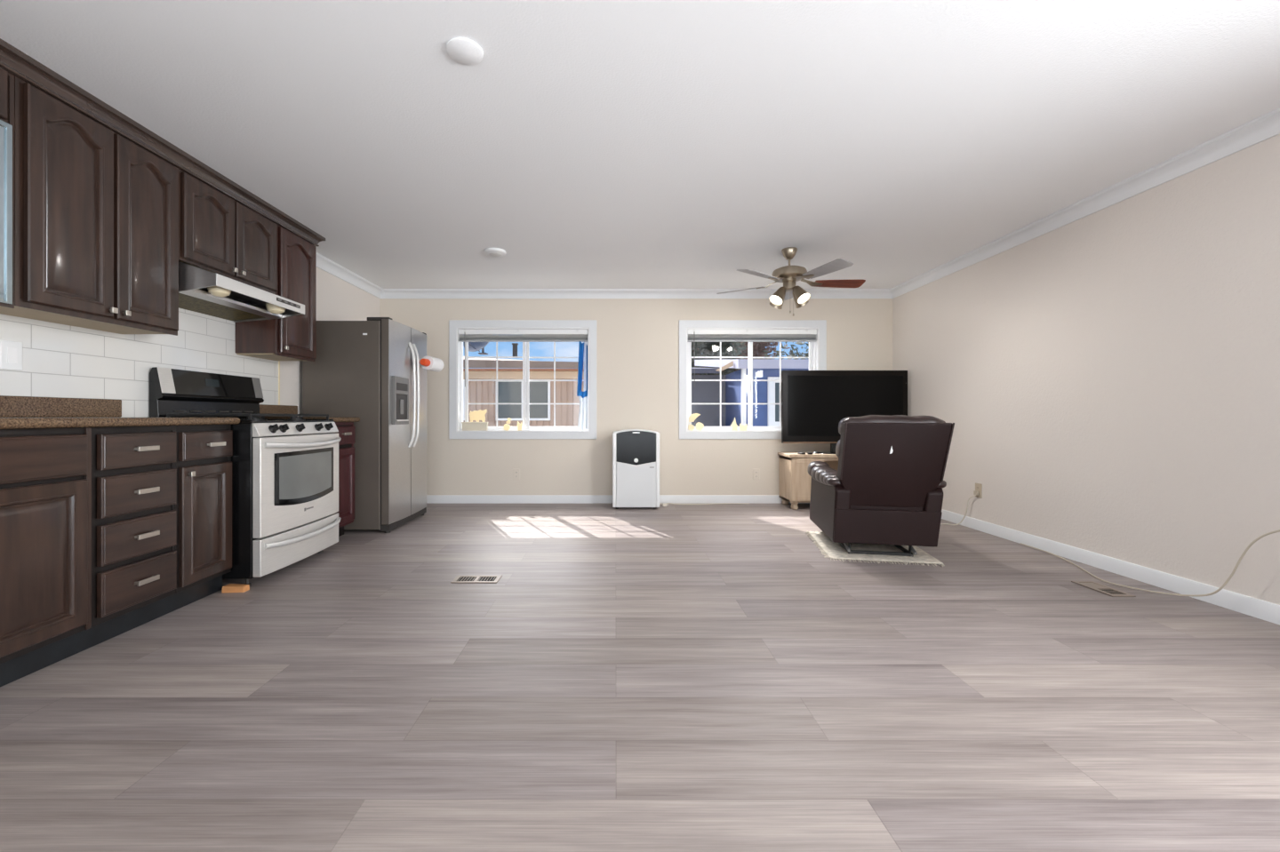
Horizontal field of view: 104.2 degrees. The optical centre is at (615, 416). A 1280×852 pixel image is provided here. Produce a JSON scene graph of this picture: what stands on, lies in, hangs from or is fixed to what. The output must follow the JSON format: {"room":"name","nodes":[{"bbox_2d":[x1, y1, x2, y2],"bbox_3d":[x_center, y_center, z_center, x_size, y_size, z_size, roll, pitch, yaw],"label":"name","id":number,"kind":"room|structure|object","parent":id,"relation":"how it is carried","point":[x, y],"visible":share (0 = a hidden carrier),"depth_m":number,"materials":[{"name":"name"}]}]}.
{"room":"open-plan kitchen living room","nodes":[
{"label":"open-plan kitchen living room","id":0,"kind":"room"},
{"bbox_2d":[280,267,380,414],"bbox_3d":[-2.590,-0.211,1.373,0.120,2.283,7.947,0,0,0],"label":"wall","id":1,"kind":"structure","parent":0,"point":[337,300],"depth_m":4.41,"materials":[{"name":"white paint"}]},
{"bbox_2d":[0,67,14,308],"bbox_3d":[-2.372,-0.840,1.455,0.297,0.870,0.810,0,0,0],"label":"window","id":2,"kind":"structure","parent":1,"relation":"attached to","point":[6,79],"depth_m":1.83,"materials":[{"name":"brown wood"}]},
{"bbox_2d":[0,125,5,301],"bbox_3d":[-2.242,-0.741,1.462,0.010,0.639,0.725,0,0,0],"label":"glass pane","id":3,"kind":"object","parent":2,"relation":"attached to","point":[2,127],"depth_m":1.82,"materials":[{"name":"clear glass"}]},
{"bbox_2d":[0,339,22,370],"bbox_3d":[-2.516,-0.255,2.074,0.011,0.120,0.076,0,0,0],"label":"light switch","id":4,"kind":"object","parent":1,"relation":"attached to","point":[11,352],"visible":1,"depth_m":2.07,"materials":[{"name":"white plastic"}]},
{"bbox_2d":[0,76,178,335],"bbox_3d":[-2.361,-0.845,2.208,0.318,0.860,0.693,0,0,0],"label":"upper cabinet","id":5,"kind":"object","parent":1,"relation":"attached to","point":[96,212],"visible":1,"depth_m":2.12,"materials":[{"name":"brown wood"}]},
{"bbox_2d":[0,288,278,417],"bbox_3d":[-2.526,-0.400,2.310,0.008,0.860,2.820,0,0,0],"label":"backsplash","id":6,"kind":"structure","parent":1,"relation":"attached to","point":[63,361],"depth_m":2.52,"materials":[{"name":"tile"}]},
{"bbox_2d":[0,38,325,246],"bbox_3d":[-2.364,-1.314,2.411,0.332,0.077,2.722,0,0,0],"label":"crown molding","id":7,"kind":"structure","parent":1,"relation":"attached to","point":[12,60],"depth_m":2.29,"materials":[{"name":"brown wood"}]},
{"bbox_2d":[178,168,277,295],"bbox_3d":[-2.361,-1.042,2.926,0.318,0.467,0.738,0,0,0],"label":"upper cabinet","id":8,"kind":"object","parent":1,"relation":"attached to","point":[218,234],"visible":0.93,"depth_m":2.84,"materials":[{"name":"brown wood"}]},
{"bbox_2d":[178,261,304,322],"bbox_3d":[-2.283,-0.714,2.926,0.474,0.183,0.730,0,0,0],"label":"range hood","id":9,"kind":"object","parent":8,"relation":"attached to","point":[250,303],"visible":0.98,"depth_m":2.86,"materials":[{"name":"silver metal"}]},
{"bbox_2d":[207,286,231,296],"bbox_3d":[-2.150,-0.679,2.700,0.103,0.058,0.103,0,0,0],"label":"lamp","id":10,"kind":"object","parent":9,"relation":"attached to","point":[213,291],"depth_m":2.67,"materials":[{"name":"beige glass"}]},
{"bbox_2d":[265,303,285,314],"bbox_3d":[-2.150,-0.679,3.150,0.103,0.058,0.103,0,0,0],"label":"lamp","id":11,"kind":"object","parent":9,"relation":"attached to","point":[271,309],"depth_m":3.12,"materials":[{"name":"beige"}]},
{"bbox_2d":[235,224,316,361],"bbox_3d":[-2.361,-0.842,3.510,0.318,0.867,0.425,0,0,0],"label":"upper cabinet","id":12,"kind":"object","parent":1,"relation":"attached to","point":[292,338],"visible":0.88,"depth_m":3.43,"materials":[{"name":"brown wood"}]},
{"bbox_2d":[278,360,279,405],"bbox_3d":[-2.525,-0.400,3.728,0.011,0.860,0.015,0,0,0],"label":"trim","id":13,"kind":"structure","parent":1,"relation":"attached to","point":[278,361],"depth_m":3.73,"materials":[{"name":"beige wood"}]},
{"bbox_2d":[316,252,383,298],"bbox_3d":[-2.496,-1.310,4.539,0.068,0.086,1.608,0,0,0],"label":"trim","id":14,"kind":"structure","parent":1,"relation":"attached to","point":[323,263],"depth_m":4.63,"materials":[{"name":"white paint"}]},
{"bbox_2d":[380,298,892,495],"bbox_3d":[0.223,-0.211,5.407,5.746,2.283,0.120,0,0,0],"label":"wall","id":15,"kind":"structure","parent":0,"point":[637,340],"depth_m":5.35,"materials":[{"name":"beige paint"}]},
{"bbox_2d":[512,469,519,479],"bbox_3d":[-1.065,0.620,5.343,0.072,0.116,0.008,0,0,0],"label":"wall outlet","id":16,"kind":"object","parent":15,"relation":"attached to","point":[516,472],"visible":1,"depth_m":5.34,"materials":[{"name":"beige paint"}]},
{"bbox_2d":[448,320,596,439],"bbox_3d":[-0.994,-0.396,5.400,1.582,1.277,0.134,0,0,0],"label":"window","id":17,"kind":"structure","parent":15,"relation":"in","point":[455,347],"depth_m":5.33,"materials":[{"name":"white paint"}]},
{"bbox_2d":[461,422,487,431],"bbox_3d":[-1.520,0.104,5.375,0.280,0.092,0.044,0,0,0],"label":"box","id":18,"kind":"object","parent":17,"relation":"on","point":[466,426],"visible":1,"depth_m":5.36,"materials":[{"name":"beige cardboard"}]},
{"bbox_2d":[469,409,487,422],"bbox_3d":[-1.487,-0.012,5.375,0.189,0.139,0.012,0,0,0],"label":"cutout","id":19,"kind":"object","parent":18,"relation":"on","point":[476,415],"visible":1,"depth_m":5.37,"materials":[{"name":"beige"}]},
{"bbox_2d":[504,424,510,431],"bbox_3d":[-1.173,0.115,5.375,0.072,0.074,0.012,0,0,0],"label":"cutout","id":20,"kind":"object","parent":17,"relation":"attached to","point":[507,427],"visible":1,"depth_m":5.37,"materials":[{"name":"beige"}]},
{"bbox_2d":[517,421,522,431],"bbox_3d":[-1.036,0.098,5.375,0.057,0.105,0.012,0,0,0],"label":"cutout","id":21,"kind":"object","parent":17,"relation":"on","point":[519,426],"visible":1,"depth_m":5.37,"materials":[{"name":"beige"}]},
{"bbox_2d":[458,328,588,386],"bbox_3d":[-0.994,-0.631,5.366,1.390,0.620,0.048,0,0,0],"label":"window blind","id":22,"kind":"object","parent":17,"relation":"attached to","point":[466,335],"visible":1,"depth_m":5.35,"materials":[{"name":"white plastic"}]},
{"bbox_2d":[576,341,588,431],"bbox_3d":[-0.351,-0.329,5.343,0.126,0.962,0.023,0,0,0],"label":"hanging cloth","id":23,"kind":"object","parent":17,"relation":"hanging from","point":[583,412],"visible":1,"depth_m":5.34,"materials":[{"name":"white"}]},
{"bbox_2d":[577,341,583,391],"bbox_3d":[-0.373,-0.534,5.343,0.077,0.552,0.023,0,0,0],"label":"drape","id":24,"kind":"object","parent":23,"relation":"hanging from","point":[580,345],"depth_m":5.34,"materials":[{"name":"blue fabric"}]},
{"bbox_2d":[426,495,809,503],"bbox_3d":[0.223,0.887,5.340,5.506,0.085,0.015,0,0,0],"label":"baseboard","id":25,"kind":"structure","parent":15,"relation":"attached to","point":[430,499],"depth_m":5.33,"materials":[{"name":"white paint"}]},
{"bbox_2d":[380,288,892,298],"bbox_3d":[0.223,-1.310,5.313,5.506,0.086,0.068,0,0,0],"label":"trim","id":26,"kind":"structure","parent":15,"relation":"attached to","point":[387,293],"depth_m":5.33,"materials":[{"name":"white paint"}]},
{"bbox_2d":[679,320,826,439],"bbox_3d":[1.470,-0.396,5.400,1.583,1.277,0.134,0,0,0],"label":"window","id":27,"kind":"structure","parent":15,"relation":"in","point":[817,357],"depth_m":5.33,"materials":[{"name":"white paint"}]},
{"bbox_2d":[688,424,694,431],"bbox_3d":[0.818,0.117,5.375,0.066,0.068,0.012,0,0,0],"label":"cutout","id":28,"kind":"object","parent":27,"relation":"attached to","point":[691,428],"visible":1,"depth_m":5.37,"materials":[{"name":"beige paper"}]},
{"bbox_2d":[688,413,700,422],"bbox_3d":[0.857,0.010,5.375,0.124,0.095,0.012,0,0,0],"label":"cutout","id":29,"kind":"object","parent":28,"relation":"on","point":[692,417],"visible":1,"depth_m":5.37,"materials":[{"name":"beige"}]},
{"bbox_2d":[696,422,703,431],"bbox_3d":[0.909,0.106,5.375,0.088,0.090,0.012,0,0,0],"label":"cutout","id":30,"kind":"object","parent":27,"relation":"on","point":[700,427],"visible":1,"depth_m":5.37,"materials":[{"name":"beige"}]},
{"bbox_2d":[730,417,738,431],"bbox_3d":[1.286,0.079,5.375,0.080,0.142,0.012,0,0,0],"label":"cutout","id":31,"kind":"object","parent":27,"relation":"on","point":[733,426],"visible":1,"depth_m":5.37,"materials":[{"name":"beige"}]},
{"bbox_2d":[739,424,747,431],"bbox_3d":[1.381,0.112,5.375,0.085,0.077,0.012,0,0,0],"label":"cutout","id":32,"kind":"object","parent":27,"relation":"on","point":[742,428],"visible":1,"depth_m":5.37,"materials":[{"name":"beige paper"}]},
{"bbox_2d":[687,328,816,386],"bbox_3d":[1.470,-0.631,5.366,1.391,0.620,0.048,0,0,0],"label":"window blind","id":33,"kind":"object","parent":27,"relation":"attached to","point":[694,335],"visible":1,"depth_m":5.35,"materials":[{"name":"white plastic"}]},
{"bbox_2d":[752,469,759,479],"bbox_3d":[1.510,0.620,5.343,0.072,0.116,0.008,0,0,0],"label":"wall outlet","id":34,"kind":"object","parent":15,"relation":"attached to","point":[756,472],"visible":1,"depth_m":5.34,"materials":[{"name":"beige paint"}]},
{"bbox_2d":[0,504,1279,851],"bbox_3d":[0.223,0.990,1.373,5.746,0.120,8.187,0,0,0],"label":"floor","id":35,"kind":"structure","parent":0,"point":[670,678],"depth_m":1.58,"materials":[{"name":"plastic"}]},
{"bbox_2d":[0,427,91,663],"bbox_3d":[-2.271,0.486,1.438,0.499,0.888,1.035,0,0,0],"label":"base cabinet","id":36,"kind":"object","parent":35,"relation":"on","point":[45,474],"visible":0.95,"depth_m":1.79,"materials":[{"name":"brown wood"}]},
{"bbox_2d":[0,395,239,429],"bbox_3d":[-2.269,-0.022,1.787,0.503,0.128,1.774,0,0,0],"label":"countertop","id":37,"kind":"structure","parent":36,"relation":"on","point":[16,412],"depth_m":2.16,"materials":[{"name":"brown stone"}]},
{"bbox_2d":[0,575,222,687],"bbox_3d":[-2.125,0.885,1.796,0.026,0.090,1.752,0,0,0],"label":"toe kick","id":38,"kind":"object","parent":35,"relation":"on","point":[19,668],"visible":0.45,"depth_m":2.03,"materials":[{"name":"black wood"}]},
{"bbox_2d":[91,425,176,627],"bbox_3d":[-2.268,0.486,2.147,0.504,0.888,0.381,0,0,0],"label":"base cabinet","id":39,"kind":"object","parent":35,"relation":"on","point":[134,470],"visible":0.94,"depth_m":2.10,"materials":[{"name":"brown wood"}]},
{"bbox_2d":[176,424,232,593],"bbox_3d":[-2.268,0.486,2.506,0.504,0.888,0.332,0,0,0],"label":"base cabinet","id":40,"kind":"object","parent":35,"relation":"on","point":[204,465],"visible":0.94,"depth_m":2.48,"materials":[{"name":"brown wood"}]},
{"bbox_2d":[221,584,249,592],"bbox_3d":[-2.018,0.913,2.646,0.112,0.034,0.052,0,0,0],"label":"wood block","id":41,"kind":"object","parent":35,"relation":"on","point":[231,588],"visible":1,"depth_m":2.63,"materials":[{"name":"brown wood"}]},
{"bbox_2d":[149,367,341,586],"bbox_3d":[-2.176,0.332,3.067,0.680,1.197,0.775,0,0,0],"label":"gas range","id":42,"kind":"object","parent":35,"relation":"on","point":[285,472],"visible":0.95,"depth_m":2.86,"materials":[{"name":"silver metal"}]},
{"bbox_2d":[239,419,334,423],"bbox_3d":[-2.235,0.027,3.067,0.560,0.020,0.775,0,0,0],"label":"cooktop","id":43,"kind":"object","parent":42,"relation":"in","point":[242,421],"depth_m":3.04,"materials":[{"name":"black ceramic"}]},
{"bbox_2d":[332,422,354,536],"bbox_3d":[-2.268,0.486,3.700,0.504,0.888,0.451,0,0,0],"label":"base cabinet","id":44,"kind":"object","parent":35,"relation":"on","point":[346,432],"visible":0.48,"depth_m":3.79,"materials":[{"name":"red wood"}]},
{"bbox_2d":[259,404,359,422],"bbox_3d":[-2.269,-0.022,3.701,0.503,0.128,0.458,0,0,0],"label":"countertop","id":45,"kind":"structure","parent":44,"relation":"on","point":[263,408],"depth_m":3.65,"materials":[{"name":"brown stone"}]},
{"bbox_2d":[302,317,426,533],"bbox_3d":[-2.103,0.069,4.347,0.774,1.722,0.796,0,0,0],"label":"refrigerator","id":46,"kind":"object","parent":35,"relation":"on","point":[370,371],"visible":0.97,"depth_m":3.95,"materials":[{"name":"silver metal"}]},
{"bbox_2d":[419,355,443,371],"bbox_3d":[-1.690,-0.482,4.526,0.171,0.125,0.308,0,0,0],"label":"paper towel roll","id":47,"kind":"object","parent":46,"relation":"attached to","point":[428,363],"visible":0.92,"depth_m":4.45,"materials":[{"name":"white paper"}]},
{"bbox_2d":[450,575,501,583],"bbox_3d":[-0.791,0.927,2.837,0.258,0.006,0.125,0,0,0],"label":"floor vent","id":48,"kind":"object","parent":35,"relation":"in","point":[460,579],"visible":1,"depth_m":2.85,"materials":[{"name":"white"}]},
{"bbox_2d":[612,429,659,509],"bbox_3d":[0.205,0.530,5.125,0.472,0.800,0.330,0,0,0],"label":"air conditioner","id":49,"kind":"object","parent":35,"relation":"on","point":[636,452],"visible":1,"depth_m":4.97,"materials":[{"name":"white plastic"}]},
{"bbox_2d":[659,503,749,504],"bbox_3d":[0.935,0.924,5.271,0.970,0.010,0.077,0,0,0],"label":"extension cord","id":50,"kind":"object","parent":35,"relation":"on","point":[660,503],"visible":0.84,"depth_m":5.27,"materials":[{"name":"beige plastic"}]},
{"bbox_2d":[777,452,838,510],"bbox_3d":[2.338,0.653,5.117,1.217,0.553,0.403,0,0,0],"label":"tv stand","id":51,"kind":"object","parent":35,"relation":"on","point":[795,479],"visible":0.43,"depth_m":4.95,"materials":[{"name":"brown wood"}]},
{"bbox_2d":[781,370,907,454],"bbox_3d":[2.300,-0.044,5.095,1.256,0.840,0.230,0,0,0],"label":"television","id":52,"kind":"object","parent":51,"relation":"on","point":[814,403],"visible":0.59,"depth_m":4.98,"materials":[{"name":"black plastic"}]},
{"bbox_2d":[805,530,944,567],"bbox_3d":[1.786,0.925,3.558,0.703,0.010,0.860,0,0,11],"label":"rug","id":53,"kind":"object","parent":35,"relation":"on","point":[833,550],"visible":0.66,"depth_m":3.35,"materials":[{"name":"beige fabric"}]},
{"bbox_2d":[807,415,954,557],"bbox_3d":[1.856,0.454,3.615,0.741,0.930,0.880,0,0,10],"label":"recliner","id":54,"kind":"object","parent":53,"relation":"on","point":[887,484],"visible":1,"depth_m":3.24,"materials":[{"name":"leather"}]},
{"bbox_2d":[835,440,839,457],"bbox_3d":[1.825,0.225,3.338,0.647,0.198,0.207,0,0,10],"label":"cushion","id":55,"kind":"object","parent":54,"relation":"on","point":[837,448],"depth_m":3.37,"materials":[{"name":"leather"}]},
{"bbox_2d":[838,415,945,434],"bbox_3d":[1.832,0.075,3.313,0.652,0.172,0.198,0,0,10],"label":"cushion","id":56,"kind":"object","parent":54,"relation":"on","point":[869,419],"depth_m":3.25,"materials":[{"name":"leather"}]},
{"bbox_2d":[940,490,978,525],"bbox_3d":[2.510,0.769,4.382,1.103,0.322,0.318,0,0,41],"label":"cord","id":57,"kind":"object","parent":35,"relation":"on","point":[975,492],"visible":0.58,"depth_m":4.16,"materials":[{"name":"beige plastic"}]},
{"bbox_2d":[1071,581,1135,597],"bbox_3d":[2.621,0.927,2.683,0.122,0.006,0.235,0,0,0],"label":"floor vent","id":58,"kind":"object","parent":35,"relation":"in","point":[1092,585],"visible":1,"depth_m":2.66,"materials":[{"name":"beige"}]},
{"bbox_2d":[1020,529,1279,596],"bbox_3d":[2.856,0.692,2.619,0.231,0.473,2.001,0,0,0],"label":"cord","id":59,"kind":"object","parent":35,"relation":"on","point":[1278,531],"visible":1,"depth_m":2.48,"materials":[{"name":"beige plastic"}]},
{"bbox_2d":[0,0,1279,288],"bbox_3d":[0.223,-1.413,1.373,5.746,0.120,8.187,0,0,0],"label":"ceiling","id":60,"kind":"structure","parent":0,"point":[594,144],"depth_m":2.24,"materials":[{"name":"white paint"}]},
{"bbox_2d":[446,37,483,64],"bbox_3d":[-0.557,-1.347,1.839,0.132,0.012,0.132,0,0,0],"label":"cover plate","id":61,"kind":"object","parent":60,"relation":"attached to","point":[463,51],"visible":1,"depth_m":1.83,"materials":[{"name":"white plastic"}]},
{"bbox_2d":[484,248,505,256],"bbox_3d":[-0.985,-1.337,4.070,0.176,0.031,0.176,0,0,0],"label":"smoke detector","id":62,"kind":"object","parent":60,"relation":"attached to","point":[490,252],"visible":1,"depth_m":4.03,"materials":[{"name":"white plastic"}]},
{"bbox_2d":[488,252,501,256],"bbox_3d":[-0.985,-1.325,4.070,0.096,0.007,0.096,0,0,0],"label":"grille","id":63,"kind":"object","parent":62,"relation":"attached to","point":[492,254],"depth_m":4.06,"materials":[{"name":"metal"}]},
{"bbox_2d":[716,247,865,316],"bbox_3d":[1.445,-1.079,4.035,1.136,0.549,1.176,0,0,0],"label":"ceiling fan","id":64,"kind":"object","parent":60,"relation":"hanging from","point":[788,275],"visible":1,"depth_m":3.96,"materials":[{"name":"silver metal"}]},
{"bbox_2d":[892,134,1279,605],"bbox_3d":[3.036,-0.211,1.373,0.120,2.283,7.947,0,0,0],"label":"wall","id":65,"kind":"structure","parent":0,"point":[1108,380],"depth_m":2.85,"materials":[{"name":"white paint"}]},
{"bbox_2d":[975,482,981,498],"bbox_3d":[2.972,0.605,4.080,0.008,0.116,0.072,0,0,0],"label":"wall outlet","id":66,"kind":"object","parent":65,"relation":"attached to","point":[978,486],"visible":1,"depth_m":4.07,"materials":[{"name":"beige plastic"}]},
{"bbox_2d":[889,107,1279,298],"bbox_3d":[2.942,-1.310,1.371,0.068,0.086,7.943,0,0,0],"label":"trim","id":67,"kind":"structure","parent":65,"relation":"attached to","point":[1267,126],"depth_m":2.88,"materials":[{"name":"white paint"}]},
{"bbox_2d":[941,509,1279,624],"bbox_3d":[2.969,0.887,1.366,0.015,0.085,7.932,0,0,0],"label":"baseboard","id":68,"kind":"structure","parent":65,"relation":"attached to","point":[1244,604],"depth_m":2.82,"materials":[{"name":"white paint"}]},
{"label":"outside","id":69,"kind":"structure","parent":0,"visible":0},
{"bbox_3d":[0.000,1.530,32.773,60.000,0.100,54.453,0,0,0],"label":"ground","id":70,"kind":"structure","parent":69,"visible":0},
{"bbox_2d":[463,356,583,426],"bbox_3d":[-4.125,-0.295,11.370,10.150,3.550,5.260,0,0,0],"label":"building","id":71,"kind":"structure","parent":70,"relation":"on","point":[479,392],"depth_m":8.98,"materials":[{"name":"beige wood"}]},
{"bbox_2d":[463,342,488,354],"bbox_3d":[-2.433,-1.393,8.755,0.489,0.543,0.497,0,0,-24],"label":"satellite dish","id":72,"kind":"object","parent":71,"relation":"on","point":[473,347],"visible":0.35,"depth_m":8.77,"materials":[{"name":"grey metal"}]},
{"bbox_2d":[512,343,518,356],"bbox_3d":[-1.860,-1.230,9.200,0.119,0.260,0.119,0,0,0],"label":"vent pipe","id":73,"kind":"object","parent":71,"relation":"on","point":[515,345],"visible":0.88,"depth_m":9.16,"materials":[{"name":"grey plastic"}]},
{"bbox_2d":[691,342,746,375],"bbox_3d":[2.374,-1.383,16.453,3.756,5.743,4.091,0,0,45],"label":"tree","id":74,"kind":"object","parent":70,"relation":"on","point":[698,348],"visible":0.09,"depth_m":15.88,"materials":[{"name":"grey plant"}]},
{"bbox_2d":[691,359,808,426],"bbox_3d":[4.375,-0.025,11.000,6.850,3.010,4.800,0,0,0],"label":"house","id":75,"kind":"structure","parent":70,"relation":"on","point":[703,392],"depth_m":9.00,"materials":[{"name":"blue"}]},
{"bbox_2d":[714,342,791,374],"bbox_3d":[5.629,-1.990,22.151,4.377,6.953,4.640,0,0,0],"label":"tree","id":76,"kind":"object","parent":70,"relation":"on","point":[758,348],"visible":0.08,"depth_m":21.22,"materials":[{"name":"grey plant"}]},
{"bbox_2d":[762,342,808,359],"bbox_3d":[7.020,-1.200,16.277,4.081,5.378,4.062,0,0,-30],"label":"tree","id":77,"kind":"object","parent":70,"relation":"on","point":[792,354],"visible":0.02,"depth_m":16.76,"materials":[{"name":"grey plant"}]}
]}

